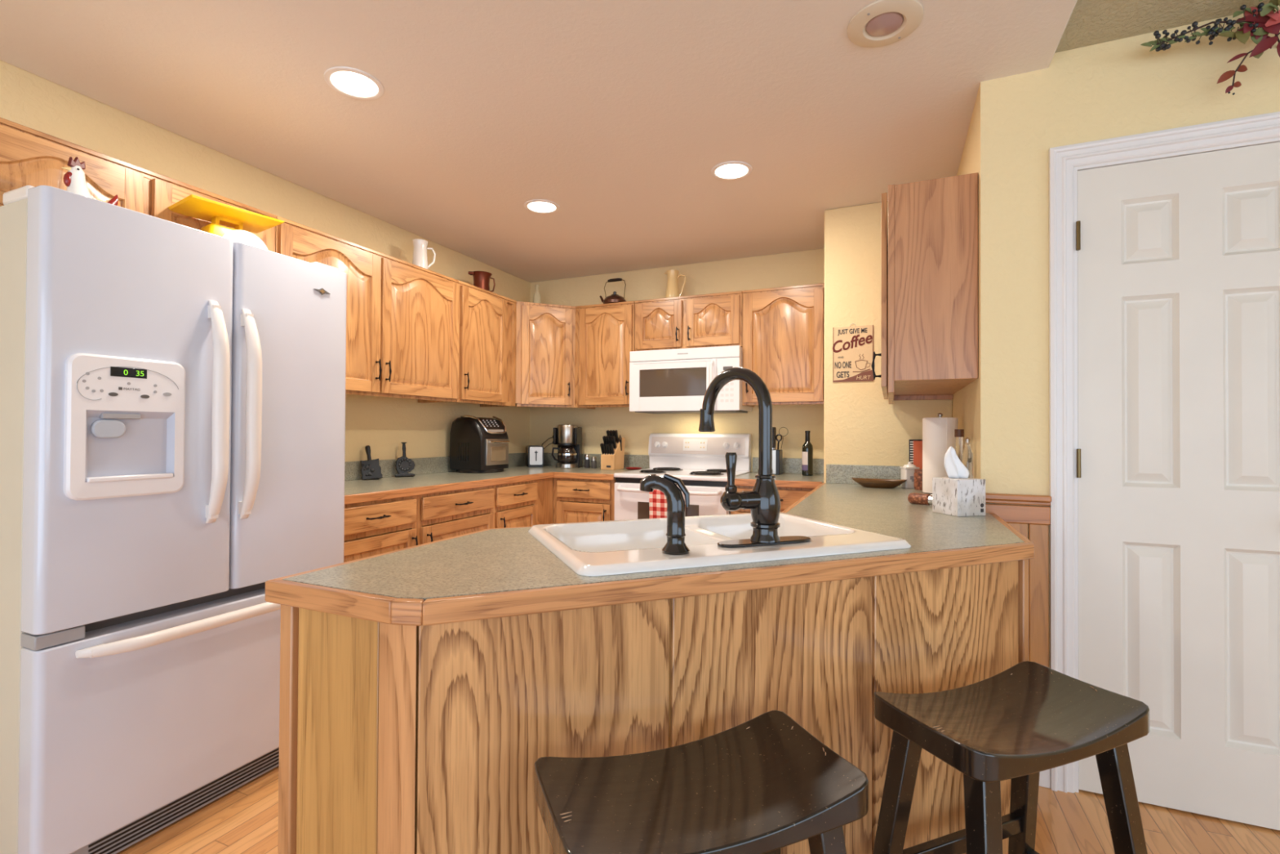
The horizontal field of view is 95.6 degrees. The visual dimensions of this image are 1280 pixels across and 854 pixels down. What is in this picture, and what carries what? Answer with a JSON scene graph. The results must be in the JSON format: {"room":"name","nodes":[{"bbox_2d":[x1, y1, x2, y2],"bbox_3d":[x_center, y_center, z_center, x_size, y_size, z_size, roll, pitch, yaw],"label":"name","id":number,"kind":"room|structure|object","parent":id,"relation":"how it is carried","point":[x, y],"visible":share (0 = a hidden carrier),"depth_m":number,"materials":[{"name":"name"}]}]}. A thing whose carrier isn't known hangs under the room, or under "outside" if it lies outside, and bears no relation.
{"room":"kitchen","nodes":[
{"label":"kitchen","id":0,"kind":"room"},
{"bbox_2d":[0,60,530,462],"bbox_3d":[-2.340,-0.108,1.718,0.100,2.600,7.090,0,-1,23],"label":"wall","id":1,"kind":"structure","parent":0,"point":[27,99],"depth_m":2.98,"materials":[{"name":"yellow paint"}]},
{"bbox_2d":[0,117,276,252],"bbox_3d":[-1.921,-0.781,2.146,0.324,0.300,0.982,0,-1,23],"label":"upper cabinet","id":2,"kind":"object","parent":1,"relation":"attached to","point":[28,156],"visible":0.41,"depth_m":1.96,"materials":[{"name":"brown wood"}]},
{"bbox_2d":[275,215,459,402],"bbox_3d":[-1.478,-0.540,3.123,0.361,0.758,1.162,0,-1,23],"label":"upper cabinet","id":3,"kind":"object","parent":1,"relation":"attached to","point":[402,317],"visible":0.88,"depth_m":3.10,"materials":[{"name":"brown wood"}]},
{"bbox_2d":[412,239,435,269],"bbox_3d":[-1.303,-1.016,3.492,0.129,0.200,0.092,0,-1,-8],"label":"ceramic pitcher","id":4,"kind":"object","parent":3,"relation":"on","point":[420,257],"visible":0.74,"depth_m":3.46,"materials":[{"name":"white ceramic"}]},
{"bbox_2d":[421,280,516,406],"bbox_3d":[-1.125,-0.530,3.938,0.361,0.758,0.607,0,-1,23],"label":"upper cabinet","id":5,"kind":"object","parent":1,"relation":"attached to","point":[486,318],"visible":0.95,"depth_m":3.84,"materials":[{"name":"brown wood"}]},
{"bbox_2d":[468,271,495,291],"bbox_3d":[-1.093,-0.984,4.013,0.143,0.150,0.144,0,-1,4],"label":"copper pitcher","id":6,"kind":"object","parent":5,"relation":"on","point":[481,278],"visible":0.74,"depth_m":3.97,"materials":[{"name":"brown metal"}]},
{"bbox_2d":[344,452,649,480],"bbox_3d":[-0.902,0.251,3.520,1.106,0.104,2.429,0,-1,23],"label":"backsplash","id":7,"kind":"structure","parent":1,"relation":"attached to","point":[429,464],"depth_m":3.86,"materials":[{"name":"laminate"}]},
{"bbox_2d":[0,0,1077,282],"bbox_3d":[-0.786,-1.347,1.060,3.274,0.200,6.890,0,-1,23],"label":"ceiling","id":8,"kind":"structure","parent":0,"point":[620,115],"depth_m":2.18,"materials":[{"name":"paint"}]},
{"bbox_2d":[323,66,384,99],"bbox_3d":[-1.028,-1.229,2.091,0.196,0.016,0.196,0,-1,23],"label":"recessed light","id":9,"kind":"object","parent":8,"relation":"in","point":[355,83],"visible":1,"depth_m":2.07,"materials":[{"name":"white paint"}]},
{"bbox_2d":[524,199,559,213],"bbox_3d":[-0.545,-1.215,3.219,0.196,0.016,0.196,0,-1,23],"label":"recessed light","id":10,"kind":"object","parent":8,"relation":"in","point":[537,206],"visible":1,"depth_m":3.19,"materials":[{"name":"white paint"}]},
{"bbox_2d":[711,160,752,180],"bbox_3d":[0.437,-1.214,2.768,0.196,0.016,0.196,0,-1,23],"label":"recessed light","id":11,"kind":"object","parent":8,"relation":"in","point":[732,170],"visible":1,"depth_m":2.75,"materials":[{"name":"white paint"}]},
{"bbox_2d":[846,0,924,47],"bbox_3d":[0.745,-1.223,1.768,0.216,0.016,0.216,0,-1,23],"label":"recessed light","id":12,"kind":"object","parent":8,"relation":"in","point":[886,25],"visible":1,"depth_m":1.75,"materials":[{"name":"grey plastic"}]},
{"bbox_2d":[584,459,590,467],"bbox_3d":[-0.411,0.283,4.501,0.044,0.065,0.044,0,-1,23],"label":"jar","id":13,"kind":"object","parent":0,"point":[587,464],"depth_m":4.48,"materials":[{"name":"clear glass"}]},
{"bbox_2d":[591,460,596,467],"bbox_3d":[-0.355,0.288,4.477,0.044,0.056,0.044,0,-1,23],"label":"jar","id":14,"kind":"object","parent":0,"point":[593,463],"depth_m":4.46,"materials":[{"name":"grey plastic"}]},
{"bbox_2d":[528,248,824,524],"bbox_3d":[1.930,-0.067,3.677,6.180,2.600,0.100,0,-1,23],"label":"wall","id":15,"kind":"structure","parent":0,"point":[804,267],"depth_m":4.32,"materials":[{"name":"yellow paint"}]},
{"bbox_2d":[515,301,575,407],"bbox_3d":[-0.764,-0.523,4.455,0.612,0.758,0.620,0,-1,23],"label":"upper cabinet","id":16,"kind":"object","parent":15,"relation":"attached to","point":[545,333],"visible":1,"depth_m":4.24,"materials":[{"name":"brown wood"}]},
{"bbox_2d":[533,284,541,302],"bbox_3d":[-0.810,-1.011,4.570,0.064,0.218,0.064,0,-1,23],"label":"glass bottle","id":17,"kind":"object","parent":16,"relation":"on","point":[536,298],"visible":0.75,"depth_m":4.55,"materials":[{"name":"beige glass"}]},
{"bbox_2d":[542,432,557,448],"bbox_3d":[-0.732,0.166,4.736,0.152,0.242,0.058,0,-1,-6],"label":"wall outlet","id":18,"kind":"object","parent":15,"relation":"attached to","point":[552,437],"visible":0.36,"depth_m":4.74,"materials":[{"name":"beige plastic"}]},
{"bbox_2d":[574,301,634,408],"bbox_3d":[-0.217,-0.522,4.359,0.484,0.758,0.361,0,-1,23],"label":"upper cabinet","id":19,"kind":"object","parent":15,"relation":"attached to","point":[604,332],"visible":0.82,"depth_m":4.22,"materials":[{"name":"brown wood"}]},
{"bbox_2d":[599,278,626,303],"bbox_3d":[-0.190,-1.004,4.323,0.180,0.205,0.180,1,-1,-22],"label":"kettle","id":20,"kind":"object","parent":19,"relation":"on","point":[614,298],"visible":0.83,"depth_m":4.27,"materials":[{"name":"metal"}]},
{"bbox_2d":[634,290,742,351],"bbox_3d":[0.367,-0.716,4.108,0.780,0.368,0.361,0,-1,23],"label":"upper cabinet","id":21,"kind":"object","parent":15,"relation":"attached to","point":[714,319],"visible":0.91,"depth_m":3.96,"materials":[{"name":"brown wood"}]},
{"bbox_2d":[664,269,686,297],"bbox_3d":[0.244,-1.009,4.147,0.110,0.215,0.147,1,-1,-37],"label":"pitcher","id":22,"kind":"object","parent":21,"relation":"on","point":[672,289],"visible":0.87,"depth_m":4.12,"materials":[{"name":"ceramic"}]},
{"bbox_2d":[629,345,751,413],"bbox_3d":[0.354,-0.314,4.064,0.780,0.426,0.442,0,-1,23],"label":"microwave","id":23,"kind":"object","parent":21,"relation":"attached to","point":[675,380],"visible":0.79,"depth_m":3.91,"materials":[{"name":"white plastic"}]},
{"bbox_2d":[742,283,824,407],"bbox_3d":[0.981,-0.521,3.840,0.554,0.758,0.361,0,-1,23],"label":"upper cabinet","id":24,"kind":"object","parent":15,"relation":"attached to","point":[784,326],"visible":0.77,"depth_m":3.71,"materials":[{"name":"brown wood"}]},
{"bbox_2d":[752,457,823,474],"bbox_3d":[1.049,0.266,3.989,0.551,0.104,0.018,0,-1,23],"label":"backsplash","id":25,"kind":"structure","parent":15,"relation":"attached to","point":[789,465],"depth_m":3.97,"materials":[{"name":"laminate"}]},
{"bbox_2d":[115,765,1279,853],"bbox_3d":[0.534,1.244,0.456,6.380,0.100,7.090,0,-1,23],"label":"floor","id":26,"kind":"structure","parent":0,"point":[244,820],"depth_m":1.74,"materials":[{"name":"brown wood"}]},
{"bbox_2d":[0,185,346,853],"bbox_3d":[-1.655,0.287,2.003,0.872,1.822,0.897,0,-1,23],"label":"refrigerator","id":27,"kind":"object","parent":26,"relation":"on","point":[172,395],"visible":0.95,"depth_m":1.66,"materials":[{"name":"metal"}]},
{"bbox_2d":[61,156,118,205],"bbox_3d":[-1.746,-0.715,1.838,0.084,0.251,0.160,0,-1,13],"label":"rooster figurine","id":28,"kind":"object","parent":27,"relation":"on","point":[74,179],"visible":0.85,"depth_m":1.79,"materials":[{"name":"white ceramic"}]},
{"bbox_2d":[168,194,284,250],"bbox_3d":[-1.578,-0.691,2.217,0.229,0.239,0.308,0,-1,33],"label":"kitchen scale","id":29,"kind":"object","parent":27,"relation":"on","point":[243,222],"visible":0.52,"depth_m":2.17,"materials":[{"name":"yellow plastic"}]},
{"bbox_2d":[343,495,417,562],"bbox_3d":[-1.473,0.769,2.731,0.682,0.874,0.546,0,-1,23],"label":"base cabinet","id":30,"kind":"object","parent":26,"relation":"on","point":[375,527],"visible":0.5,"depth_m":2.64,"materials":[{"name":"brown wood"}]},
{"bbox_2d":[344,452,649,504],"bbox_3d":[-0.902,0.271,3.520,1.106,0.144,2.429,0,-1,23],"label":"countertop","id":31,"kind":"structure","parent":30,"relation":"on","point":[432,474],"depth_m":3.50,"materials":[{"name":"laminate"}]},
{"bbox_2d":[360,445,382,479],"bbox_3d":[-1.524,0.206,3.295,0.114,0.202,0.074,1,-1,-39],"label":"trivet","id":32,"kind":"object","parent":31,"relation":"on","point":[371,469],"visible":0.99,"depth_m":3.29,"materials":[{"name":"grey metal"}]},
{"bbox_2d":[395,442,415,476],"bbox_3d":[-1.423,0.199,3.518,0.120,0.212,0.069,1,-1,-39],"label":"trivet","id":33,"kind":"object","parent":31,"relation":"on","point":[404,465],"visible":0.99,"depth_m":3.51,"materials":[{"name":"grey metal"}]},
{"bbox_2d":[449,414,509,472],"bbox_3d":[-1.088,0.114,3.995,0.326,0.386,0.330,0,-1,23],"label":"air fryer oven","id":34,"kind":"object","parent":31,"relation":"on","point":[477,444],"visible":1,"depth_m":3.88,"materials":[{"name":"black plastic"}]},
{"bbox_2d":[525,444,543,466],"bbox_3d":[-0.837,0.231,4.609,0.120,0.167,0.242,0,-1,-17],"label":"toaster","id":35,"kind":"object","parent":31,"relation":"on","point":[534,454],"visible":1,"depth_m":4.51,"materials":[{"name":"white plastic"}]},
{"bbox_2d":[551,424,582,468],"bbox_3d":[-0.566,0.148,4.477,0.204,0.333,0.186,0,-1,11],"label":"coffee maker","id":36,"kind":"object","parent":31,"relation":"on","point":[568,437],"visible":1,"depth_m":4.41,"materials":[{"name":"metal"}]},
{"bbox_2d":[556,424,577,443],"bbox_3d":[-0.560,0.053,4.470,0.160,0.143,0.160,0,-1,11],"label":"basket","id":37,"kind":"object","parent":36,"relation":"on","point":[566,433],"depth_m":4.40,"materials":[{"name":"metal"}]},
{"bbox_2d":[584,453,590,467],"bbox_3d":[-0.410,0.263,4.501,0.044,0.105,0.044,0,-1,23],"label":"spice shaker","id":38,"kind":"object","parent":31,"relation":"on","point":[587,457],"visible":0.98,"depth_m":4.48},
{"bbox_2d":[591,456,596,467],"bbox_3d":[-0.355,0.271,4.477,0.044,0.090,0.044,0,-1,23],"label":"spice shaker","id":39,"kind":"object","parent":31,"relation":"on","point":[593,459],"visible":1,"depth_m":4.46,"materials":[{"name":"grey glass"}]},
{"bbox_2d":[600,430,625,470],"bbox_3d":[-0.200,0.169,4.315,0.127,0.292,0.194,0,-1,27],"label":"knife block","id":40,"kind":"object","parent":31,"relation":"on","point":[612,456],"visible":1,"depth_m":4.27,"materials":[{"name":"brown wood"}]},
{"bbox_2d":[625,466,642,470],"bbox_3d":[-0.046,0.308,4.299,0.128,0.014,0.128,0,-1,23],"label":"spoon rest","id":41,"kind":"object","parent":31,"relation":"on","point":[627,468],"visible":0.99,"depth_m":4.26,"materials":[{"name":"red ceramic"}]},
{"bbox_2d":[417,485,494,545],"bbox_3d":[-1.245,0.776,3.257,0.682,0.874,0.598,0,-1,23],"label":"base cabinet","id":42,"kind":"object","parent":26,"relation":"on","point":[446,514],"visible":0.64,"depth_m":3.09,"materials":[{"name":"brown wood"}]},
{"bbox_2d":[493,477,553,528],"bbox_3d":[-0.995,0.783,3.835,0.682,0.874,0.658,0,-1,23],"label":"base cabinet","id":43,"kind":"object","parent":26,"relation":"on","point":[528,503],"visible":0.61,"depth_m":3.68,"materials":[{"name":"brown wood"}]},
{"bbox_2d":[553,477,615,524],"bbox_3d":[-0.273,0.790,4.190,0.471,0.874,0.684,0,-1,23],"label":"base cabinet","id":44,"kind":"object","parent":26,"relation":"on","point":[575,500],"visible":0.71,"depth_m":3.91,"materials":[{"name":"brown wood"}]},
{"bbox_2d":[277,559,1028,853],"bbox_3d":[0.600,0.772,1.891,1.133,0.874,2.921,0,-1,43],"label":"base cabinet","id":45,"kind":"object","parent":26,"relation":"on","point":[394,739],"visible":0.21,"depth_m":1.07,"materials":[{"name":"brown wood"}]},
{"bbox_2d":[265,464,1034,626],"bbox_3d":[0.479,0.263,2.011,1.382,0.144,2.671,0,-1,23],"label":"countertop","id":46,"kind":"structure","parent":45,"relation":"on","point":[490,573],"depth_m":1.18,"materials":[{"name":"laminate"}]},
{"bbox_2d":[528,511,911,576],"bbox_3d":[0.176,0.364,1.505,0.838,0.185,0.562,1,-1,-22],"label":"sink","id":47,"kind":"object","parent":46,"relation":"in","point":[602,548],"visible":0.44,"depth_m":1.44,"materials":[{"name":"ceramic"}]},
{"bbox_2d":[640,473,689,555],"bbox_3d":[0.055,0.184,1.256,0.109,0.169,0.060,0,-1,23],"label":"sprayer","id":48,"kind":"object","parent":47,"relation":"on","point":[675,544],"visible":1,"depth_m":1.23,"materials":[{"name":"brown metal"}]},
{"bbox_2d":[697,367,810,547],"bbox_3d":[0.266,0.062,1.428,0.248,0.418,0.222,1,-1,-22],"label":"kitchen faucet","id":49,"kind":"object","parent":47,"relation":"on","point":[763,502],"visible":1,"depth_m":1.34,"materials":[{"name":"brown metal"}]},
{"bbox_2d":[851,477,906,488],"bbox_3d":[1.217,0.285,2.957,0.265,0.046,0.124,0,-1,23],"label":"bowl","id":50,"kind":"object","parent":46,"relation":"on","point":[868,482],"visible":1,"depth_m":2.92,"materials":[{"name":"brown wood"}]},
{"bbox_2d":[899,462,919,488],"bbox_3d":[1.370,0.243,2.948,0.074,0.133,0.074,0,-1,3],"label":"canister","id":51,"kind":"object","parent":46,"relation":"on","point":[907,471],"visible":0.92,"depth_m":2.92,"materials":[{"name":"white ceramic"}]},
{"bbox_2d":[900,468,915,488],"bbox_3d":[1.370,0.260,2.948,0.068,0.098,0.068,0,-1,3],"label":"jar","id":52,"kind":"object","parent":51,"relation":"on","point":[905,473],"depth_m":2.92,"materials":[{"name":"white ceramic"}]},
{"bbox_2d":[908,439,922,469],"bbox_3d":[1.464,0.188,2.985,0.145,0.246,0.033,0,-1,19],"label":"cookbook","id":53,"kind":"object","parent":46,"relation":"on","point":[915,446],"visible":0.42,"depth_m":2.99,"materials":[{"name":"red paper"}]},
{"bbox_2d":[912,440,922,469],"bbox_3d":[1.467,0.188,2.974,0.122,0.232,0.013,0,-1,19],"label":"picture","id":54,"kind":"object","parent":53,"relation":"attached to","point":[917,445],"depth_m":2.99},
{"bbox_2d":[914,468,922,490],"bbox_3d":[1.383,0.258,2.853,0.066,0.101,0.066,0,-1,23],"label":"jar","id":55,"kind":"object","parent":46,"relation":"on","point":[917,472],"visible":0.56,"depth_m":2.83,"materials":[{"name":"brown paint"}]},
{"bbox_2d":[907,493,932,505],"bbox_3d":[1.094,0.279,2.244,0.042,0.042,0.101,1,-1,-37],"label":"spice jar","id":56,"kind":"object","parent":46,"relation":"on","point":[913,498],"visible":0.69,"depth_m":2.23,"materials":[{"name":"brown glass"}]},
{"bbox_2d":[920,413,942,494],"bbox_3d":[1.325,0.122,2.563,0.170,0.367,0.170,0,-1,23],"label":"paper towel holder","id":57,"kind":"object","parent":46,"relation":"on","point":[940,415],"visible":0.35,"depth_m":2.56,"materials":[{"name":"metal"}]},
{"bbox_2d":[922,417,958,493],"bbox_3d":[1.325,0.125,2.563,0.140,0.329,0.140,0,-1,23],"label":"paper towel roll","id":58,"kind":"object","parent":57,"relation":"on","point":[938,433],"visible":0.58,"depth_m":2.51,"materials":[{"name":"white paper"}]},
{"bbox_2d":[932,446,985,516],"bbox_3d":[1.095,0.183,1.995,0.114,0.231,0.115,0,-1,-15],"label":"tissue box","id":59,"kind":"object","parent":46,"relation":"on","point":[958,495],"visible":1,"depth_m":1.95,"materials":[{"name":"white cardboard"}]},
{"bbox_2d":[954,429,964,462],"bbox_3d":[1.268,0.155,2.304,0.064,0.294,0.064,0,-1,23],"label":"glass bottle","id":60,"kind":"object","parent":46,"relation":"on","point":[958,433],"visible":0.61,"depth_m":2.29,"materials":[{"name":"glass"}]},
{"bbox_2d":[961,437,973,478],"bbox_3d":[1.235,0.170,2.188,0.044,0.262,0.044,0,-1,23],"label":"glass bottle","id":61,"kind":"object","parent":46,"relation":"on","point":[967,455],"visible":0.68,"depth_m":2.17,"materials":[{"name":"glass"}]},
{"bbox_2d":[613,432,751,519],"bbox_3d":[0.295,0.620,3.917,0.765,1.156,0.726,0,-1,23],"label":"stove","id":62,"kind":"object","parent":26,"relation":"on","point":[699,460],"visible":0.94,"depth_m":4.04,"materials":[{"name":"white metal"}]},
{"bbox_2d":[639,469,666,473],"bbox_3d":[0.086,0.301,3.893,0.180,0.020,0.180,0,-1,23],"label":"burner","id":63,"kind":"object","parent":62,"relation":"on","point":[646,471],"depth_m":3.85,"materials":[{"name":"metal"}]},
{"bbox_2d":[648,488,666,518],"bbox_3d":[0.159,0.553,3.596,0.201,0.340,0.049,0,-1,23],"label":"dish towel","id":64,"kind":"object","parent":62,"relation":"hanging from","point":[657,499],"visible":0.3,"depth_m":3.60,"materials":[{"name":"red fabric"}]},
{"bbox_2d":[653,466,683,471],"bbox_3d":[0.197,0.304,4.150,0.224,0.020,0.224,0,-1,23],"label":"burner","id":65,"kind":"object","parent":62,"relation":"on","point":[665,468],"depth_m":4.13,"materials":[{"name":"metal"}]},
{"bbox_2d":[613,468,750,481],"bbox_3d":[0.301,0.319,3.930,0.765,0.027,0.622,0,-1,23],"label":"cooktop","id":66,"kind":"object","parent":62,"relation":"in","point":[685,474],"depth_m":3.76,"materials":[{"name":"white metal"}]},
{"bbox_2d":[688,471,724,475],"bbox_3d":[0.430,0.301,3.744,0.224,0.020,0.224,0,-1,23],"label":"burner","id":67,"kind":"object","parent":62,"relation":"on","point":[695,473],"depth_m":3.70,"materials":[{"name":"metal"}]},
{"bbox_2d":[706,468,726,472],"bbox_3d":[0.541,0.304,4.001,0.180,0.020,0.180,0,-1,23],"label":"burner","id":68,"kind":"object","parent":62,"relation":"on","point":[713,469],"depth_m":3.96,"materials":[{"name":"metal"}]},
{"bbox_2d":[533,710,868,853],"bbox_3d":[0.089,0.866,0.908,0.505,0.662,0.335,1,-1,-22],"label":"bar stool","id":69,"kind":"object","parent":26,"relation":"on","point":[763,784],"visible":1,"depth_m":0.88,"materials":[{"name":"black paint"}]},
{"bbox_2d":[730,484,814,514],"bbox_3d":[0.912,0.791,3.677,0.548,0.874,0.684,0,-1,23],"label":"base cabinet","id":70,"kind":"object","parent":26,"relation":"on","point":[788,496],"visible":0.1,"depth_m":3.38,"materials":[{"name":"brown wood"}]},
{"bbox_2d":[734,457,823,488],"bbox_3d":[0.921,0.282,3.695,0.551,0.144,0.659,0,-1,23],"label":"countertop","id":71,"kind":"structure","parent":70,"relation":"on","point":[791,476],"depth_m":3.69,"materials":[{"name":"laminate"}]},
{"bbox_2d":[772,426,788,475],"bbox_3d":[0.921,0.158,3.880,0.127,0.317,0.113,0,-1,23],"label":"utensil holder","id":72,"kind":"object","parent":71,"relation":"on","point":[776,453],"visible":0.71,"depth_m":3.84,"materials":[{"name":"silver metal"}]},
{"bbox_2d":[801,430,813,475],"bbox_3d":[1.090,0.170,3.776,0.070,0.292,0.070,0,-1,23],"label":"wine bottle","id":73,"kind":"object","parent":71,"relation":"on","point":[807,447],"visible":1,"depth_m":3.75,"materials":[{"name":"green glass"}]},
{"bbox_2d":[872,661,1149,853],"bbox_3d":[0.732,0.872,1.153,0.505,0.662,0.335,1,-1,-22],"label":"bar stool","id":74,"kind":"object","parent":26,"relation":"on","point":[1026,719],"visible":1,"depth_m":1.13,"materials":[{"name":"black paint"}]},
{"bbox_2d":[823,201,952,483],"bbox_3d":[1.458,0.009,3.436,0.635,2.440,0.715,0,-1,23],"label":"wall","id":75,"kind":"structure","parent":0,"point":[861,427],"depth_m":3.17,"materials":[{"name":"yellow paint"}]},
{"bbox_2d":[832,323,873,382],"bbox_3d":[1.164,-0.406,3.175,0.210,0.320,0.006,0,-1,23],"label":"wall sign","id":76,"kind":"object","parent":75,"relation":"attached to","point":[852,346],"visible":0.99,"depth_m":3.17,"materials":[{"name":"beige metal"}]},
{"bbox_2d":[826,464,901,485],"bbox_3d":[1.127,0.253,2.655,0.619,0.104,0.974,0,-1,23],"label":"backsplash","id":77,"kind":"structure","parent":75,"relation":"attached to","point":[835,473],"depth_m":3.14,"materials":[{"name":"laminate"}]},
{"bbox_2d":[952,5,1279,667],"bbox_3d":[2.975,-0.019,2.227,3.110,2.487,1.730,0,-1,23],"label":"wall","id":78,"kind":"structure","parent":0,"point":[1120,87],"depth_m":1.99,"materials":[{"name":"yellow paint"}]},
{"bbox_2d":[871,172,977,404],"bbox_3d":[1.247,-0.523,2.607,0.360,0.795,0.953,0,-1,23],"label":"upper cabinet","id":79,"kind":"object","parent":78,"relation":"attached to","point":[929,322],"visible":1,"depth_m":2.17,"materials":[{"name":"brown wood"}]},
{"bbox_2d":[985,493,1051,667],"bbox_3d":[1.284,0.680,1.988,0.206,0.897,0.033,0,-1,23],"label":"wainscoting","id":80,"kind":"structure","parent":78,"relation":"attached to","point":[1037,517],"depth_m":1.97,"materials":[{"name":"brown wood"}]},
{"bbox_2d":[1039,768,1050,787],"bbox_3d":[1.288,1.171,1.992,0.202,0.085,0.013,0,-1,23],"label":"baseboard","id":81,"kind":"structure","parent":78,"relation":"attached to","point":[1045,775],"depth_m":1.95,"materials":[{"name":"white paint"}]},
{"bbox_2d":[1048,111,1279,792],"bbox_3d":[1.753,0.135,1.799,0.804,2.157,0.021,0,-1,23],"label":"trim","id":82,"kind":"structure","parent":78,"relation":"attached to","point":[1062,159],"depth_m":1.94,"materials":[{"name":"white paint"}]},
{"bbox_2d":[1075,142,1279,830],"bbox_3d":[1.748,0.172,1.797,0.647,2.067,0.111,0,-1,23],"label":"door","id":83,"kind":"structure","parent":78,"relation":"in","point":[1178,451],"depth_m":1.83,"materials":[{"name":"white paint"}]},
{"bbox_2d":[1140,0,1279,94],"bbox_3d":[1.786,-1.134,1.731,0.471,0.297,0.145,0,-1,23],"label":"swag","id":84,"kind":"object","parent":78,"relation":"attached to","point":[1264,17],"visible":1,"depth_m":1.70,"materials":[{"name":"red plant"}]},
{"bbox_2d":[1054,0,1279,53],"bbox_3d":[2.050,-1.366,-0.168,2.906,0.150,6.890,0,-1,23],"label":"ceiling","id":85,"kind":"structure","parent":0,"point":[1091,22],"depth_m":1.80,"materials":[{"name":"paint"}]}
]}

